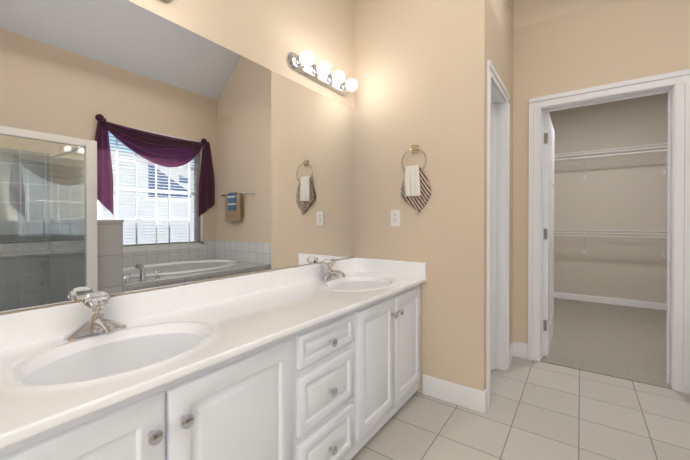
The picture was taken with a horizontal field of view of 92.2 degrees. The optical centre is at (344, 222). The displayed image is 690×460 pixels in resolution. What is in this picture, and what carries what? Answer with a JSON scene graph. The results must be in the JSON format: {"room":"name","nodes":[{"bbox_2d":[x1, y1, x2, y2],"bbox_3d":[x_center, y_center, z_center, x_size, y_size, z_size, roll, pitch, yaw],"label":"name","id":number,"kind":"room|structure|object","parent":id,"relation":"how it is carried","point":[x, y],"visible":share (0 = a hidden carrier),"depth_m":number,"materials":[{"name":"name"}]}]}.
{"room":"bathroom","nodes":[
{"label":"bathroom","id":0,"kind":"room"},
{"bbox_2d":[0,0,354,314],"bbox_3d":[-0.567,-0.409,1.741,0.127,3.120,4.490,0,0,35],"label":"wall","id":1,"kind":"structure","parent":0,"point":[141,148],"depth_m":1.38,"materials":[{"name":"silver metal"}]},
{"bbox_2d":[288,51,357,95],"bbox_3d":[-0.108,-0.971,2.169,0.133,0.104,0.610,0,0,35],"label":"sconce","id":2,"kind":"object","parent":1,"relation":"attached to","point":[304,65],"visible":1,"depth_m":2.10,"materials":[{"name":"white glass"}]},
{"bbox_2d":[354,0,487,392],"bbox_3d":[0.484,-0.817,2.311,0.940,3.930,0.100,0,0,35],"label":"wall","id":3,"kind":"structure","parent":0,"point":[420,72],"depth_m":2.18,"materials":[{"name":"beige paint"}]},
{"bbox_2d":[0,257,425,349],"bbox_3d":[-0.444,0.323,1.319,0.576,0.102,2.597,0,0,35],"label":"backsplash","id":4,"kind":"structure","parent":3,"relation":"attached to","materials":[{"name":"white stone"}]},
{"bbox_2d":[391,210,399,225],"bbox_3d":[0.354,-0.032,2.340,0.072,0.116,0.009,0,0,35],"label":"outlet","id":5,"kind":"object","parent":3,"relation":"attached to","point":[395,217],"visible":1,"depth_m":2.34,"materials":[{"name":"white plastic"}]},
{"bbox_2d":[401,145,430,212],"bbox_3d":[0.472,-0.296,2.235,0.215,0.460,0.042,0,0,35],"label":"towel ring","id":6,"kind":"object","parent":3,"relation":"attached to","point":[416,190],"visible":1,"depth_m":2.22,"materials":[{"name":"fabric"}]},
{"bbox_2d":[404,165,419,195],"bbox_3d":[0.453,-0.281,2.234,0.114,0.205,0.020,0,0,35],"label":"towel","id":7,"kind":"object","parent":6,"relation":"hanging from","point":[412,173],"depth_m":2.23,"materials":[{"name":"white fabric"}]},
{"bbox_2d":[488,0,513,345],"bbox_3d":[1.133,-0.813,2.500,0.100,3.920,0.960,0,0,35],"label":"wall","id":8,"kind":"structure","parent":0,"point":[500,31],"depth_m":2.61,"materials":[{"name":"beige paint"}]},
{"bbox_2d":[423,341,527,413],"bbox_3d":[1.027,1.082,2.506,0.502,0.130,1.052,0,0,35],"label":"baseboard","id":9,"kind":"structure","parent":8,"relation":"attached to","point":[462,396],"depth_m":2.12,"materials":[{"name":"white wood"}]},
{"bbox_2d":[491,103,496,369],"bbox_3d":[0.936,0.109,2.463,0.534,2.059,0.043,0,0,-31],"label":"room door","id":10,"kind":"structure","parent":8,"relation":"in","point":[493,222],"depth_m":2.56,"materials":[{"name":"white wood"}]},
{"bbox_2d":[486,60,509,407],"bbox_3d":[1.044,0.072,2.367,0.124,2.150,0.700,0,0,35],"label":"door frame","id":11,"kind":"structure","parent":8,"relation":"attached to","point":[498,94],"depth_m":2.57,"materials":[{"name":"white wood"}]},
{"bbox_2d":[351,356,689,459],"bbox_3d":[0.805,1.208,0.667,3.620,0.100,4.310,0,0,35],"label":"floor","id":12,"kind":"structure","parent":0,"point":[536,410],"depth_m":1.90,"materials":[{"name":"tile"}]},
{"bbox_2d":[0,257,426,459],"bbox_3d":[-0.441,0.693,1.319,0.584,0.922,2.597,0,0,35],"label":"bathroom vanity","id":13,"kind":"object","parent":12,"relation":"on","point":[319,361],"visible":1,"depth_m":1.13,"materials":[{"name":"white painted wood"},{"name":"white cultured marble"},{"name":"chrome"}]},
{"bbox_2d":[63,291,126,340],"bbox_3d":[-0.805,0.303,1.099,0.163,0.140,0.176,0,0,35],"label":"faucet","id":14,"kind":"object","parent":13,"relation":"on","point":[98,327],"depth_m":1.09,"materials":[{"name":"silver metal"}]},
{"bbox_2d":[320,257,345,280],"bbox_3d":[-0.063,0.297,2.144,0.163,0.140,0.176,0,0,35],"label":"faucet","id":15,"kind":"object","parent":13,"relation":"on","point":[328,274],"depth_m":2.14,"materials":[{"name":"silver metal"}]},
{"bbox_2d":[512,0,689,343],"bbox_3d":[2.087,-0.818,2.461,3.620,3.930,0.120,0,0,35],"label":"wall","id":16,"kind":"structure","parent":0,"point":[560,46],"depth_m":2.60,"materials":[{"name":"beige paint"}]},
{"bbox_2d":[543,112,553,356],"bbox_3d":[1.911,0.100,3.117,0.042,2.070,0.797,0,0,35],"label":"closet door","id":17,"kind":"structure","parent":16,"relation":"in","point":[548,312],"depth_m":2.84,"materials":[{"name":"white wood"}]},
{"bbox_2d":[528,69,689,393],"bbox_3d":[1.960,0.059,2.548,0.960,2.175,0.144,0,0,35],"label":"door frame","id":18,"kind":"structure","parent":16,"relation":"attached to","point":[675,85],"depth_m":2.34,"materials":[{"name":"white wood"}]},
{"bbox_2d":[540,298,672,389],"bbox_3d":[2.879,1.187,3.573,2.640,0.106,2.830,0,0,35],"label":"floor","id":19,"kind":"structure","parent":0,"point":[622,342],"depth_m":3.18,"materials":[{"name":"beige carpet"}]},
{"bbox_2d":[545,93,667,303],"bbox_3d":[3.663,-0.317,4.669,2.640,2.900,0.120,0,0,35],"label":"wall","id":20,"kind":"structure","parent":0,"point":[623,192],"depth_m":4.58,"materials":[{"name":"beige paint"}]},
{"bbox_2d":[554,292,666,310],"bbox_3d":[3.623,1.083,4.622,2.340,0.089,0.016,0,0,35],"label":"baseboard","id":21,"kind":"structure","parent":20,"relation":"attached to","point":[630,303],"depth_m":4.56,"materials":[{"name":"white wood"}]},
{"bbox_2d":[554,229,666,256],"bbox_3d":[3.538,0.272,4.496,2.363,0.345,0.304,0,0,35],"label":"wire shelf","id":22,"kind":"object","parent":20,"relation":"attached to","point":[664,253],"visible":0.5,"depth_m":4.38,"materials":[{"name":"white metal"}]},
{"bbox_2d":[554,143,667,178],"bbox_3d":[3.538,-0.798,4.489,2.363,0.345,0.304,0,0,35],"label":"wire shelf","id":23,"kind":"object","parent":20,"relation":"attached to","point":[623,150],"visible":0.54,"depth_m":4.39,"materials":[{"name":"white metal"}]}
]}

